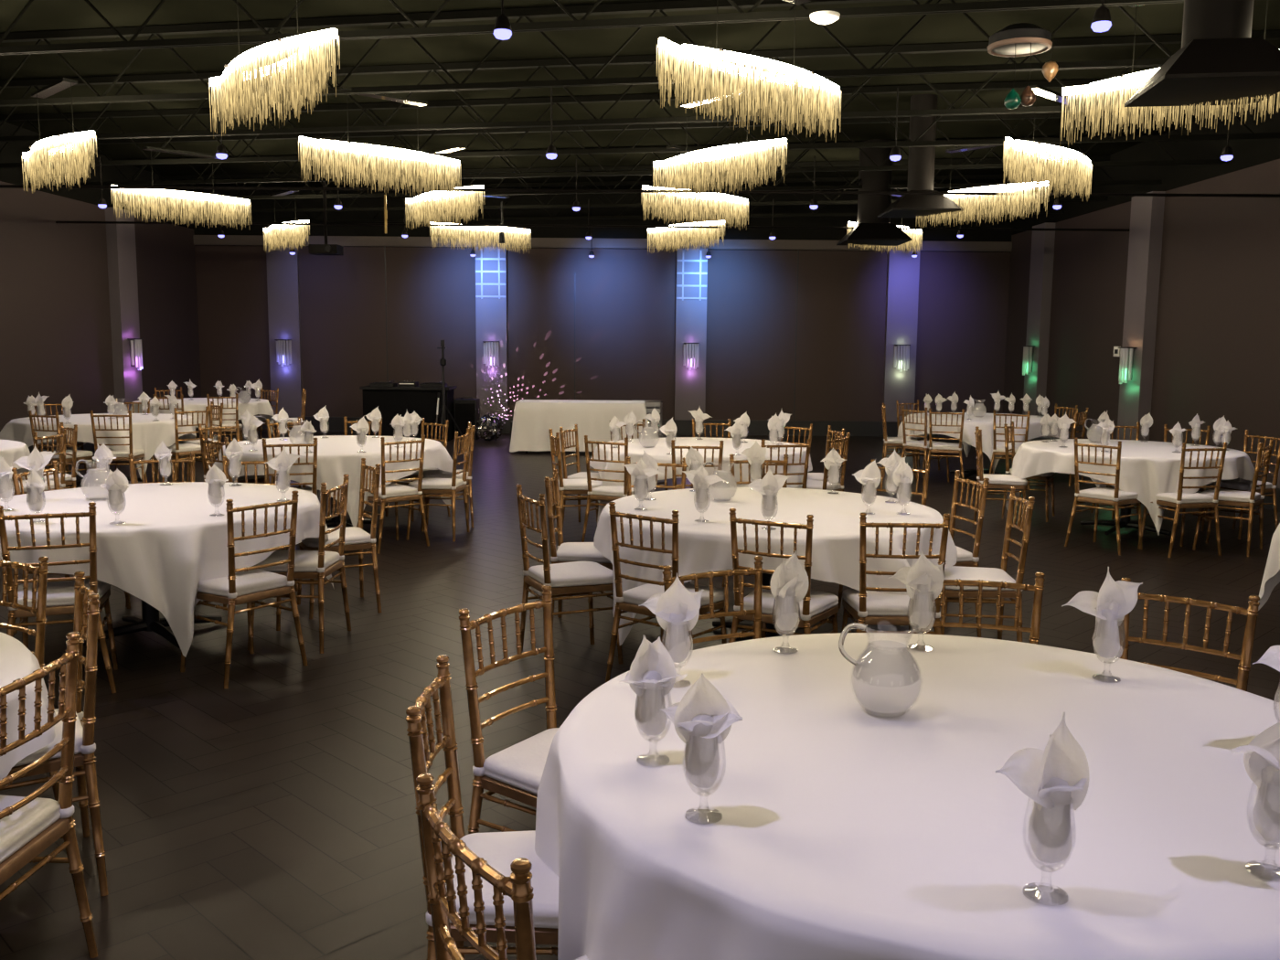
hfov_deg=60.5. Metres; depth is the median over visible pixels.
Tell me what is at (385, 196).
ribbon
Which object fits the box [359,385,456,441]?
desk
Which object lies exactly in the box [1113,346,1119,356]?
thermostat
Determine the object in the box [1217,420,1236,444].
folded napkin
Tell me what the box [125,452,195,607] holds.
dining chair
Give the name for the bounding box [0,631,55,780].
tablecloth
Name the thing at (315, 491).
cushion
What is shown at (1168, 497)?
cushion
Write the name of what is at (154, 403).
folded napkin
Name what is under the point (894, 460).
folded napkin
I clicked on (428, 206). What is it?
chandelier
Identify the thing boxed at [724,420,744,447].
folded napkin
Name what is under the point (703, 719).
folded napkin
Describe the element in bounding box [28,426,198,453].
baseboard
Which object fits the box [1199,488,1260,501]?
cushion
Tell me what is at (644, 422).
dining chair
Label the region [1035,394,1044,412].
folded napkin
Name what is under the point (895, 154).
spot lamp
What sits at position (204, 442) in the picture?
dining chair
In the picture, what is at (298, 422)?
dining chair
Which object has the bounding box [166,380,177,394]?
folded napkin
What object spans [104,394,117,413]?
folded napkin
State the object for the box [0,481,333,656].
tablecloth
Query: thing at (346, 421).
dining chair
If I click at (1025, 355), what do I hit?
wall sconce
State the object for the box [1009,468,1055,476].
cushion
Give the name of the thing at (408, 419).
folded napkin
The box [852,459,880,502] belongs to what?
folded napkin
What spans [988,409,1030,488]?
dining chair
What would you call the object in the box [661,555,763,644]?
dining chair
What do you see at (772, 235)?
spot lamp
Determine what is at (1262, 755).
folded napkin
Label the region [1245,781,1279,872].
water goblet
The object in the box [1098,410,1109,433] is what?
folded napkin
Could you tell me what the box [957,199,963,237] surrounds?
spot lamp
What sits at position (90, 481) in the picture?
round table
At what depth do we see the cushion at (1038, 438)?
14.14 m
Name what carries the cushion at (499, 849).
on the dining chair at (499, 849)
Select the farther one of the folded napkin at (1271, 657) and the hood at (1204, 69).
the hood at (1204, 69)
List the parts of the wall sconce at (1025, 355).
plate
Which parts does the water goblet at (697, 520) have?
stem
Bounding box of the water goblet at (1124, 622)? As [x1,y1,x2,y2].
[1091,621,1125,681]
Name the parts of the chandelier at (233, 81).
frame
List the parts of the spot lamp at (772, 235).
stem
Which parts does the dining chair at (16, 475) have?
leg, rail, leg, leg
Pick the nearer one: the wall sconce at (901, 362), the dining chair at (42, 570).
the dining chair at (42, 570)
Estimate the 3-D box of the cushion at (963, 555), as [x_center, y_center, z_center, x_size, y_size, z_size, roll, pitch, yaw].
[1.728,0.427,6.519,0.400,0.055,0.416,-1,7,-9]
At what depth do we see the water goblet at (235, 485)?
6.89 m
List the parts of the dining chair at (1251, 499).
leg, leg, seat frame, leg, leg, rail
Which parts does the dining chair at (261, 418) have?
leg, leg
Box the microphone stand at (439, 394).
[434,392,440,438]
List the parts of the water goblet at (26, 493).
stem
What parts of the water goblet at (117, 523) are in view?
stem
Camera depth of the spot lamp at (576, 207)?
12.61 m
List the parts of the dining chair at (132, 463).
leg, rail, rail, leg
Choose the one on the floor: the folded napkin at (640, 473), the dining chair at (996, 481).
the dining chair at (996, 481)
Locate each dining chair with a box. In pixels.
[0,501,117,693]
[0,556,59,800]
[0,571,108,895]
[0,631,98,958]
[11,428,67,495]
[11,460,131,622]
[18,422,77,489]
[28,410,97,486]
[33,404,87,478]
[89,410,147,486]
[109,398,156,472]
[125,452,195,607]
[152,394,200,459]
[154,386,181,397]
[156,405,210,481]
[176,401,223,481]
[180,490,308,688]
[197,421,265,483]
[200,434,233,482]
[206,394,243,458]
[222,455,298,607]
[239,387,279,441]
[247,474,351,653]
[261,437,318,497]
[266,416,305,488]
[274,388,306,437]
[297,458,381,618]
[325,416,386,517]
[356,434,429,554]
[385,417,450,521]
[405,427,469,541]
[405,654,558,959]
[416,773,587,959]
[423,422,475,528]
[458,585,558,834]
[515,484,623,664]
[544,469,612,628]
[548,428,601,528]
[559,424,601,529]
[581,435,650,542]
[604,501,726,682]
[609,418,667,490]
[626,456,690,583]
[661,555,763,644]
[671,439,724,490]
[690,418,731,488]
[721,454,788,586]
[728,508,838,642]
[760,438,810,488]
[775,423,812,472]
[794,432,850,491]
[801,425,844,482]
[837,458,930,608]
[840,512,949,634]
[881,402,917,478]
[895,399,939,470]
[901,405,949,481]
[908,469,989,637]
[919,571,1045,644]
[922,408,965,487]
[932,487,1034,642]
[973,426,1027,526]
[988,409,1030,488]
[1001,421,1055,522]
[1028,403,1077,477]
[1035,407,1088,485]
[1064,437,1141,554]
[1090,421,1140,519]
[1118,577,1260,691]
[1137,442,1226,557]
[1152,424,1210,522]
[1192,439,1273,556]
[1200,429,1279,539]
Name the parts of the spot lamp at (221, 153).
stem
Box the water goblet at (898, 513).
[896,490,910,514]
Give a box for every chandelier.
[21,77,97,193]
[110,146,251,230]
[208,0,340,137]
[263,190,309,251]
[298,85,459,199]
[405,145,483,231]
[429,194,530,253]
[642,145,748,230]
[647,209,725,252]
[653,86,787,202]
[656,0,841,141]
[847,194,922,254]
[917,138,1049,227]
[1002,85,1092,200]
[1059,0,1279,147]
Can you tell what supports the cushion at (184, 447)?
on the dining chair at (184, 449)
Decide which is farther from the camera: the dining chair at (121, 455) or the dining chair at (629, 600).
the dining chair at (121, 455)
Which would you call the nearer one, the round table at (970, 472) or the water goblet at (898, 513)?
the water goblet at (898, 513)
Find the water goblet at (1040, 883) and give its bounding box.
[1022,798,1076,905]
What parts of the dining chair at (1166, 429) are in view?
leg, rail, leg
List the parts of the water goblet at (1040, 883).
stem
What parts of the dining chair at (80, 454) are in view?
leg, rail, rail, leg, seat frame, leg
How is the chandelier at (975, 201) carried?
hanging from the joist at (1018, 85)
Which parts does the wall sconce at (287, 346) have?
plate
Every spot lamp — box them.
[98,157,106,208]
[215,86,227,159]
[218,213,224,237]
[289,220,295,255]
[334,181,341,209]
[401,198,407,237]
[470,244,475,256]
[493,0,511,40]
[545,87,556,159]
[572,159,580,211]
[586,199,591,239]
[588,251,594,257]
[705,251,711,257]
[768,199,775,239]
[810,156,817,209]
[889,87,901,160]
[911,223,917,257]
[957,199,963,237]
[1052,184,1061,209]
[1090,0,1111,31]
[1220,110,1233,160]
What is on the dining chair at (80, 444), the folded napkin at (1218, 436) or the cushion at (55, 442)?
the cushion at (55, 442)
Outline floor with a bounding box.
[0,430,1279,959]
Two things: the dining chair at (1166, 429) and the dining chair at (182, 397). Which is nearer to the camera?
the dining chair at (1166, 429)
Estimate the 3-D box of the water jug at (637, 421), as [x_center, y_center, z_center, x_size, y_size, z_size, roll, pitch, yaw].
[0.078,-0.402,9.617,0.180,0.228,0.180,-7,10,-44]
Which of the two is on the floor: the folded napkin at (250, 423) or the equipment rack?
the equipment rack
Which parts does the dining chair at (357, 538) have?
leg, leg, seat frame, leg, rail, rail, rail, rail, leg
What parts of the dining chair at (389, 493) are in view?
leg, seat frame, leg, rail, rail, rail, rail, leg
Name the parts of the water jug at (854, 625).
handle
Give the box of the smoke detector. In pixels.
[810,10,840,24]
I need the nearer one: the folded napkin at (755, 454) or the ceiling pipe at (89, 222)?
the folded napkin at (755, 454)
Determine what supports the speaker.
on the floor
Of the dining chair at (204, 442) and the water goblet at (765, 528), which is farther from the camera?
the dining chair at (204, 442)
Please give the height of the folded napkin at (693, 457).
0.228 m
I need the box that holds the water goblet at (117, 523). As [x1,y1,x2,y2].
[106,495,126,524]
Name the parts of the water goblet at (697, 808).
stem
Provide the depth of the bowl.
1.85 m
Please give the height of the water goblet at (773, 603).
0.174 m
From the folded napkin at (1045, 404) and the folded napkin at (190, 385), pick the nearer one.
the folded napkin at (1045, 404)
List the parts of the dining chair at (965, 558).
leg, seat frame, rail, rail, rail, rail, leg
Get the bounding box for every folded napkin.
[0,456,13,498]
[10,443,57,479]
[23,395,35,414]
[24,469,46,511]
[30,392,49,415]
[62,394,73,417]
[92,442,116,479]
[100,468,133,511]
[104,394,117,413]
[138,392,150,409]
[149,395,160,415]
[154,440,171,475]
[164,391,180,413]
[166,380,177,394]
[183,378,195,395]
[204,463,228,504]
[213,380,224,394]
[224,437,243,475]
[226,384,237,396]
[238,409,257,437]
[244,380,252,394]
[244,412,264,442]
[251,380,261,396]
[264,446,302,490]
[271,406,288,433]
[298,419,316,444]
[313,405,329,431]
[350,415,369,445]
[364,405,381,431]
[390,414,404,439]
[400,410,417,436]
[410,411,422,434]
[608,416,625,440]
[618,634,687,735]
[622,457,663,499]
[624,409,636,435]
[638,572,703,662]
[641,450,657,490]
[643,407,660,433]
[659,417,677,447]
[659,672,742,788]
[682,460,725,509]
[684,445,703,470]
[688,407,712,432]
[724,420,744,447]
[733,412,749,436]
[740,440,767,479]
[745,465,790,516]
[768,410,791,437]
[768,413,780,441]
[770,550,808,630]
[820,448,846,483]
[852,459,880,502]
[876,448,906,491]
[888,548,944,628]
[893,458,913,502]
[923,394,932,410]
[935,393,947,410]
[947,392,958,409]
[963,394,974,415]
[990,391,1005,409]
[995,711,1089,863]
[1003,392,1015,410]
[1020,393,1032,410]
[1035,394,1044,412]
[1040,412,1054,435]
[1041,396,1049,415]
[1050,414,1058,435]
[1057,413,1075,439]
[1061,566,1142,657]
[1096,415,1114,444]
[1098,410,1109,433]
[1140,413,1152,436]
[1169,421,1186,446]
[1188,413,1204,438]
[1213,415,1226,442]
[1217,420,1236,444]
[1231,721,1279,842]
[1252,645,1279,712]
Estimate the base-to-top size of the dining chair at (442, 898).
0.928 m
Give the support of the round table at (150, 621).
on the floor
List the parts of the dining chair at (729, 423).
leg, rail, leg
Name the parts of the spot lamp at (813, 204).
stem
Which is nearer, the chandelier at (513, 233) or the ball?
the chandelier at (513, 233)
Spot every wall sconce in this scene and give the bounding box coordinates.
[127,338,143,370]
[274,339,291,366]
[482,341,499,368]
[683,342,698,367]
[893,344,910,371]
[1021,345,1034,375]
[1118,346,1136,383]
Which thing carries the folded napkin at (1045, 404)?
in the water goblet
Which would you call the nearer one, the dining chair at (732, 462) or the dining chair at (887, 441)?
the dining chair at (732, 462)
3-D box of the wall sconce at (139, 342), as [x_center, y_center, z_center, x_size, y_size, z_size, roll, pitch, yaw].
[-7.767,-1.936,16.901,0.154,0.485,0.279,0,7,0]
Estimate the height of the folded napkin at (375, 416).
0.238 m
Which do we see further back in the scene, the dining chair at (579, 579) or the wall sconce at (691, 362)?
the wall sconce at (691, 362)
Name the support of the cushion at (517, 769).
on the dining chair at (515, 772)
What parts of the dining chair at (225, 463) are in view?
leg, rail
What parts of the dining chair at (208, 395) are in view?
leg, rail, rail, rail, seat frame, leg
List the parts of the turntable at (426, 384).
platter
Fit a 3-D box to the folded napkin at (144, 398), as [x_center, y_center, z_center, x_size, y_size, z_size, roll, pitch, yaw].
[-5.920,-0.946,13.106,0.130,0.215,0.106,6,9,35]
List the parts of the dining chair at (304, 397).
leg, leg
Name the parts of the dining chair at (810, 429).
rail, rail, leg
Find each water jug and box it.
[74,459,106,500]
[285,419,293,432]
[634,421,652,447]
[703,461,729,501]
[838,622,905,714]
[1084,418,1100,443]
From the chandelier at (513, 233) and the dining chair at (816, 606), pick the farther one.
the chandelier at (513, 233)
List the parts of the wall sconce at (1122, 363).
plate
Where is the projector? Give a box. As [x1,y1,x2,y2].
[308,138,343,255]
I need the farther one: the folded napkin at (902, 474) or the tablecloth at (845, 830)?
the folded napkin at (902, 474)
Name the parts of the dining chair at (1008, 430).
leg, leg, seat frame, leg, leg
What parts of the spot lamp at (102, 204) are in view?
stem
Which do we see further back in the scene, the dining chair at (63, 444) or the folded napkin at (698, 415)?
the folded napkin at (698, 415)
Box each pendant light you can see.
[1004,49,1020,109]
[1019,42,1035,106]
[1041,32,1058,82]
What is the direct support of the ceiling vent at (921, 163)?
in the ceiling
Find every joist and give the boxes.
[0,0,1172,106]
[0,0,1183,55]
[0,30,1279,141]
[0,78,1279,168]
[58,107,1233,185]
[112,134,1164,201]
[159,155,1109,213]
[270,172,1065,223]
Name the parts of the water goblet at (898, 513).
stem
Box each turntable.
[369,380,397,386]
[419,381,447,386]
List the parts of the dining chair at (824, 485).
leg, rail, leg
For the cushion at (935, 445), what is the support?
on the dining chair at (933, 447)
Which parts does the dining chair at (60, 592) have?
leg, leg, rail, rail, rail, rail, seat frame, leg, leg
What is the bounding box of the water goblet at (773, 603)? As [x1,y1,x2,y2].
[771,603,799,650]
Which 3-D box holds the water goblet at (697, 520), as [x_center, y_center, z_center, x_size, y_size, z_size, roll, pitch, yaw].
[0.321,0.127,5.673,0.085,0.174,0.085,0,7,0]
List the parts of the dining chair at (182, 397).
leg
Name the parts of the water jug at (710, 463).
handle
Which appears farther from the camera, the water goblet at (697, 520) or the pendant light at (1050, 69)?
the pendant light at (1050, 69)
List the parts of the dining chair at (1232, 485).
leg, leg, seat frame, leg, rail, rail, leg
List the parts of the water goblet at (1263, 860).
stem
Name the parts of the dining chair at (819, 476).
rail, leg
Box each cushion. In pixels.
[0,794,60,863]
[11,480,61,491]
[13,708,82,767]
[17,578,110,607]
[18,471,71,481]
[42,440,83,444]
[50,449,93,458]
[109,448,144,457]
[167,443,201,451]
[178,437,218,445]
[197,568,287,596]
[212,423,242,429]
[233,475,265,480]
[240,416,266,420]
[251,549,339,572]
[274,417,302,423]
[298,487,318,496]
[301,526,370,547]
[367,483,417,497]
[408,477,463,489]
[412,468,437,474]
[423,469,468,479]
[445,830,558,928]
[483,727,558,794]
[528,561,613,586]
[556,542,611,563]
[558,478,601,490]
[566,471,601,479]
[574,954,587,959]
[592,485,650,497]
[622,582,724,606]
[743,586,838,618]
[794,480,840,490]
[801,472,829,481]
[842,587,933,616]
[886,437,917,443]
[906,440,942,447]
[912,433,938,438]
[932,442,963,449]
[943,565,1015,590]
[955,545,972,562]
[979,474,1027,485]
[996,445,1019,452]
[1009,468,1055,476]
[1028,437,1055,441]
[1078,487,1138,501]
[1151,491,1213,503]
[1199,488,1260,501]
[1208,479,1272,490]
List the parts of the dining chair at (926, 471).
leg, rail, rail, leg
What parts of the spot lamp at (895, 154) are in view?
stem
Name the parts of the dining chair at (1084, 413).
leg, leg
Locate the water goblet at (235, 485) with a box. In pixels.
[227,469,241,486]
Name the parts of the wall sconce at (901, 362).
plate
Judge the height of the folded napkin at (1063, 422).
0.255 m
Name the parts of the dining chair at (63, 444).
leg, seat frame, rail, rail, rail, leg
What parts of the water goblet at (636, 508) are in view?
stem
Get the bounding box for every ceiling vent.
[836,138,911,245]
[877,93,962,218]
[1124,0,1279,106]
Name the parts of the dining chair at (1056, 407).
rail, leg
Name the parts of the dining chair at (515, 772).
leg, rail, seat frame, rail, rail, rail, leg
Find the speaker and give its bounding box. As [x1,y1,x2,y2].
[454,396,479,439]
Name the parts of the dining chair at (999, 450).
leg, seat frame, rail, rail, rail, rail, leg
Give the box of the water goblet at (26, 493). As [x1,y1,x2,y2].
[26,492,44,522]
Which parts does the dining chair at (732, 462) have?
leg, rail, rail, leg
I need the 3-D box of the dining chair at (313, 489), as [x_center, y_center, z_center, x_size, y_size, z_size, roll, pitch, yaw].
[-2.760,0.114,8.691,0.495,0.928,0.475,-2,8,-18]
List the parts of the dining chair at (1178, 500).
leg, leg, leg, seat frame, rail, rail, rail, rail, leg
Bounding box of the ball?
[475,413,503,440]
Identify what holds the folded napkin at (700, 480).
in the water goblet at (697, 520)
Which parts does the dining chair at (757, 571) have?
leg, rail, rail, rail, leg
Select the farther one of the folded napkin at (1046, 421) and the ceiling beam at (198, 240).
the ceiling beam at (198, 240)
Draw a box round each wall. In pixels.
[0,181,201,431]
[192,189,1013,421]
[1002,159,1279,484]
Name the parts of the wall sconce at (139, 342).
plate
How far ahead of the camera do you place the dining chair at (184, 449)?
12.12 m
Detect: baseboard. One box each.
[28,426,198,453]
[234,416,951,437]
[1027,436,1279,511]
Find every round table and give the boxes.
[70,448,142,486]
[83,599,222,648]
[325,496,377,527]
[712,573,811,643]
[949,452,1002,478]
[1080,503,1171,535]
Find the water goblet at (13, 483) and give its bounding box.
[2,482,14,511]
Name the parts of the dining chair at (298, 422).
leg, rail, leg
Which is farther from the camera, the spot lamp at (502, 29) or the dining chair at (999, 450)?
the dining chair at (999, 450)
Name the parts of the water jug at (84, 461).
handle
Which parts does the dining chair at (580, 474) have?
leg, rail, leg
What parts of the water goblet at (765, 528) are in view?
stem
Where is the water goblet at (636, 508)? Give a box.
[634,480,648,510]
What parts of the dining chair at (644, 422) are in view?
leg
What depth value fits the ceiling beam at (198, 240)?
19.57 m
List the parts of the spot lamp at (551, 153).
stem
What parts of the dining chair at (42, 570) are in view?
rail, rail, rail, leg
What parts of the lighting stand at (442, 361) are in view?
leg, leg, leg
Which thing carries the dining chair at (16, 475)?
on the floor
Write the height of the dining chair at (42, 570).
0.928 m
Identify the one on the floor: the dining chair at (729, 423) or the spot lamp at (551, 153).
the dining chair at (729, 423)
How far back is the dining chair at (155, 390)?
16.86 m
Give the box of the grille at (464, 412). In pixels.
[455,403,475,437]
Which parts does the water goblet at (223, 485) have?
stem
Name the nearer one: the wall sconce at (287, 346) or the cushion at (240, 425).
the cushion at (240, 425)
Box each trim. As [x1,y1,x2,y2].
[0,121,193,229]
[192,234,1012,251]
[384,246,388,382]
[574,272,575,400]
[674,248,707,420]
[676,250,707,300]
[793,249,799,420]
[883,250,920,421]
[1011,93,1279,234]
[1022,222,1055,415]
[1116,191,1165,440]
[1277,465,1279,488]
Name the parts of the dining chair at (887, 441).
leg, leg, seat frame, leg, leg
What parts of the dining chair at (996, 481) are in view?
leg, leg, seat frame, leg, leg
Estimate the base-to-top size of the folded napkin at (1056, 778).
0.250 m
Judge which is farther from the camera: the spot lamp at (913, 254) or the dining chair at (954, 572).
the spot lamp at (913, 254)
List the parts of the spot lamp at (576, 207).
stem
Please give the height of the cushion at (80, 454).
0.055 m
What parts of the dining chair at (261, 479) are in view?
leg, rail, leg, seat frame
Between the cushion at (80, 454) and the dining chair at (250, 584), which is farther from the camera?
the cushion at (80, 454)
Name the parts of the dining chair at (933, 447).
leg, rail, rail, rail, rail, seat frame, leg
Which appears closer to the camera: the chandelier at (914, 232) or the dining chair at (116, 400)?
the dining chair at (116, 400)
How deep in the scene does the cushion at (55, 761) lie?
3.31 m
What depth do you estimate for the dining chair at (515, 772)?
3.19 m
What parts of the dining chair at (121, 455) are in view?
leg, rail, rail, rail, rail, seat frame, leg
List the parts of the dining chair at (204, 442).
leg, rail, rail, leg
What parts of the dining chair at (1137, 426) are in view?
leg, leg, rail, leg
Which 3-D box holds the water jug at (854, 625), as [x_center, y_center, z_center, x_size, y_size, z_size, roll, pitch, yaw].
[0.620,0.472,2.757,0.180,0.228,0.180,7,10,44]
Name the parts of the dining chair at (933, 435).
leg, rail, leg, seat frame, leg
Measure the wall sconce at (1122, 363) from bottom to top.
0.485 m
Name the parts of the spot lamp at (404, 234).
stem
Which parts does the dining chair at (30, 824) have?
rail, seat frame, rail, rail, rail, leg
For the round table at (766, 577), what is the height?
0.748 m
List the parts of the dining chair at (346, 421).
leg, rail, leg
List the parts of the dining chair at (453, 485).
leg, leg, seat frame, leg, rail, leg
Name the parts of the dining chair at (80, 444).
rail, seat frame, leg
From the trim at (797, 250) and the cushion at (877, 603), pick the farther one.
the trim at (797, 250)
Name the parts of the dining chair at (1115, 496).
leg, leg, rail, rail, rail, rail, seat frame, leg, leg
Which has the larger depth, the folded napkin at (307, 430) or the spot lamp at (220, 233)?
the spot lamp at (220, 233)
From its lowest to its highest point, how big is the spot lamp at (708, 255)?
0.582 m
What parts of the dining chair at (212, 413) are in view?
leg, leg, leg, leg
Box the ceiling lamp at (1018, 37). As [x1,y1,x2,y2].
[987,22,1052,56]
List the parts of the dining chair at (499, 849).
leg, rail, rail, rail, rail, leg, seat frame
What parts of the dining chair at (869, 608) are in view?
leg, leg, rail, rail, seat frame, rail, rail, leg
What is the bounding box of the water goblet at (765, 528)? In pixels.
[760,506,777,530]
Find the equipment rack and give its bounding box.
[631,398,662,437]
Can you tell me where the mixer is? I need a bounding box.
[397,380,418,386]
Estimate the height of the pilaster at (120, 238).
3.330 m
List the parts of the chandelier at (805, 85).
frame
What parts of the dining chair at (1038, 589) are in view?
leg, rail, rail, leg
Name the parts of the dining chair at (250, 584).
leg, leg, seat frame, leg, rail, rail, rail, rail, leg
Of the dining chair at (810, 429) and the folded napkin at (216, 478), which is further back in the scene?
the dining chair at (810, 429)
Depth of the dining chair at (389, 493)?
8.81 m
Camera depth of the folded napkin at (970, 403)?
13.42 m
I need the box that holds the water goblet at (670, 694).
[634,693,671,764]
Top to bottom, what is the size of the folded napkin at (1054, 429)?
0.213 m
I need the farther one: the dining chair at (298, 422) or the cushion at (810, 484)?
the dining chair at (298, 422)
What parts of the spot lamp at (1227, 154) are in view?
stem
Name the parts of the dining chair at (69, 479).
leg, rail, seat frame, leg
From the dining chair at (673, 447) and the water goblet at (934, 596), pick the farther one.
the dining chair at (673, 447)
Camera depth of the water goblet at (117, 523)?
5.47 m
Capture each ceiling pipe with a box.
[0,184,1279,197]
[55,221,1130,231]
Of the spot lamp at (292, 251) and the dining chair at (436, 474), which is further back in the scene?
the spot lamp at (292, 251)
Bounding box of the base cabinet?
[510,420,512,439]
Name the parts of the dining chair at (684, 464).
leg, rail, rail, leg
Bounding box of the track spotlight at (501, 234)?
[498,202,505,243]
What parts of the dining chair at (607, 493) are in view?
leg, rail, seat frame, rail, rail, rail, leg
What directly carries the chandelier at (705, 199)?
hanging from the joist at (1018, 85)
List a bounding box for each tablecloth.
[0,413,195,479]
[0,439,30,481]
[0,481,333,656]
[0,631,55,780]
[129,397,274,448]
[214,435,453,527]
[509,399,650,452]
[534,632,1279,959]
[589,437,812,524]
[593,487,957,645]
[897,412,1060,473]
[1005,438,1254,534]
[1258,522,1279,610]
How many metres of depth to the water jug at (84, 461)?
6.25 m
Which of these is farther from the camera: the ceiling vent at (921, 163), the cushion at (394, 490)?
the ceiling vent at (921, 163)
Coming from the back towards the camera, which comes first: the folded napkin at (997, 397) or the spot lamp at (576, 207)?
the folded napkin at (997, 397)
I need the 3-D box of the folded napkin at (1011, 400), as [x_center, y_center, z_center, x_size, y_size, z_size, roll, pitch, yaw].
[4.841,-1.025,14.357,0.157,0.236,0.086,-1,7,-9]
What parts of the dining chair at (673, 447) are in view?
leg, rail, rail, rail, leg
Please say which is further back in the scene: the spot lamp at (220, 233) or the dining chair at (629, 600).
the spot lamp at (220, 233)
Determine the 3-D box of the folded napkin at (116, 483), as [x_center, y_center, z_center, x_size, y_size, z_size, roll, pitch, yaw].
[-2.598,0.048,5.447,0.156,0.219,0.083,0,8,-7]
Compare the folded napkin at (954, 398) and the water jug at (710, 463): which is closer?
the water jug at (710, 463)
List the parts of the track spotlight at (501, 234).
stem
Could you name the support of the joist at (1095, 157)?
attached to the ceiling
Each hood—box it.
[836,223,911,245]
[877,190,962,218]
[1124,37,1279,106]
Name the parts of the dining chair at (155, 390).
rail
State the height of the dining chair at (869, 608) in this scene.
0.928 m
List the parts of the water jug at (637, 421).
handle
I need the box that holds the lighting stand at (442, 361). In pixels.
[427,340,462,442]
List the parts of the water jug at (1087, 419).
handle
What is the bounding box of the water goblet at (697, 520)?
[693,496,710,522]
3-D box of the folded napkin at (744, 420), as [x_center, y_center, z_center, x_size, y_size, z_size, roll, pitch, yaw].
[0.936,-0.518,10.122,0.157,0.231,0.085,1,8,15]
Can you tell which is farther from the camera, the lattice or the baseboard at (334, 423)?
the baseboard at (334, 423)
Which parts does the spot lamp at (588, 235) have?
stem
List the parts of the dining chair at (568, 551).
rail, leg, leg, seat frame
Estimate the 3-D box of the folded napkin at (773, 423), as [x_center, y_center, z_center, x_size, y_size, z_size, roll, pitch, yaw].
[1.168,-0.457,9.529,0.087,0.251,0.096,8,10,44]
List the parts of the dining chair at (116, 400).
leg, rail, leg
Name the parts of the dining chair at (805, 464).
leg, rail, rail, rail, rail, leg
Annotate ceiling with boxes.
[0,0,1279,191]
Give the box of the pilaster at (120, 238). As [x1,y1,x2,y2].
[105,207,142,413]
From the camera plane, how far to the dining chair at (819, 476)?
9.99 m
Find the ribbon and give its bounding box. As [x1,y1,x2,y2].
[384,194,387,233]
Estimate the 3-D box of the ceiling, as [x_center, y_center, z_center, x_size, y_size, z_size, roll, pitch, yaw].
[-0.668,-3.772,8.166,14.900,0.100,23.150,0,7,0]
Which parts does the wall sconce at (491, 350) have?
plate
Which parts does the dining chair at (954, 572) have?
leg, seat frame, leg, rail, rail, rail, rail, leg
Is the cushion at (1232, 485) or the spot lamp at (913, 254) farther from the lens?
the spot lamp at (913, 254)
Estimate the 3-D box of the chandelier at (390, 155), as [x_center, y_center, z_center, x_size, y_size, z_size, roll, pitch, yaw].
[-2.215,-2.909,9.502,1.613,0.824,0.288,-6,10,-42]
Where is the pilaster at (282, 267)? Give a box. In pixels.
[266,245,302,416]
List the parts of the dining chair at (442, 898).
leg, rail, rail, rail, leg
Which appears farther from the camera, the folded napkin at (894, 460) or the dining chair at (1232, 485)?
the dining chair at (1232, 485)
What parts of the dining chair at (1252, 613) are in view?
leg, rail, rail, rail, leg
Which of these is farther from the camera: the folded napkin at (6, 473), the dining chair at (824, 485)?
the dining chair at (824, 485)
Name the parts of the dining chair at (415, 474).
leg, leg, seat frame, leg, rail, rail, leg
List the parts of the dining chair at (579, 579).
leg, rail, rail, rail, rail, leg, seat frame, leg, leg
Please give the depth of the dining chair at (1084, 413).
13.25 m
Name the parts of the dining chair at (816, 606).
leg, rail, rail, leg, rail, rail, seat frame, leg, leg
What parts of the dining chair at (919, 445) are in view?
leg, rail, rail, rail, rail, seat frame, leg, leg, leg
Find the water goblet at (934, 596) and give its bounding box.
[907,596,936,650]
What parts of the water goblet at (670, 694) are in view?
stem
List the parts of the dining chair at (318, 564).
leg, leg, seat frame, leg, rail, rail, rail, rail, leg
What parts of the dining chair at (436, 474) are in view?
leg, leg, leg, leg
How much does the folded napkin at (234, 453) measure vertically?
0.237 m
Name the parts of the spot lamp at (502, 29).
stem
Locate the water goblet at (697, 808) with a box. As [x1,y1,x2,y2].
[682,743,725,821]
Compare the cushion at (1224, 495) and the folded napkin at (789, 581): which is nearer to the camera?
the folded napkin at (789, 581)
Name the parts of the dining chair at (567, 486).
leg, leg, seat frame, leg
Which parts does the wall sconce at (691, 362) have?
plate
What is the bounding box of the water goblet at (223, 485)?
[210,485,224,516]
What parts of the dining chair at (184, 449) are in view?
leg, leg, seat frame, leg, rail, rail, rail, rail, leg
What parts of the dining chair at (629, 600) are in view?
leg, rail, rail, rail, rail, leg, seat frame, leg, leg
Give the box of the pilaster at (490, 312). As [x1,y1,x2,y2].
[475,246,507,418]
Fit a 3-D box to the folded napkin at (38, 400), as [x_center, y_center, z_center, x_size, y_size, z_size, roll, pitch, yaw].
[-6.526,-0.828,11.917,0.229,0.260,0.071,1,7,6]
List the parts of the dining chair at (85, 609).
seat frame, leg, rail, rail, rail, rail, leg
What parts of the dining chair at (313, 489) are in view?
leg, rail, rail, rail, rail, leg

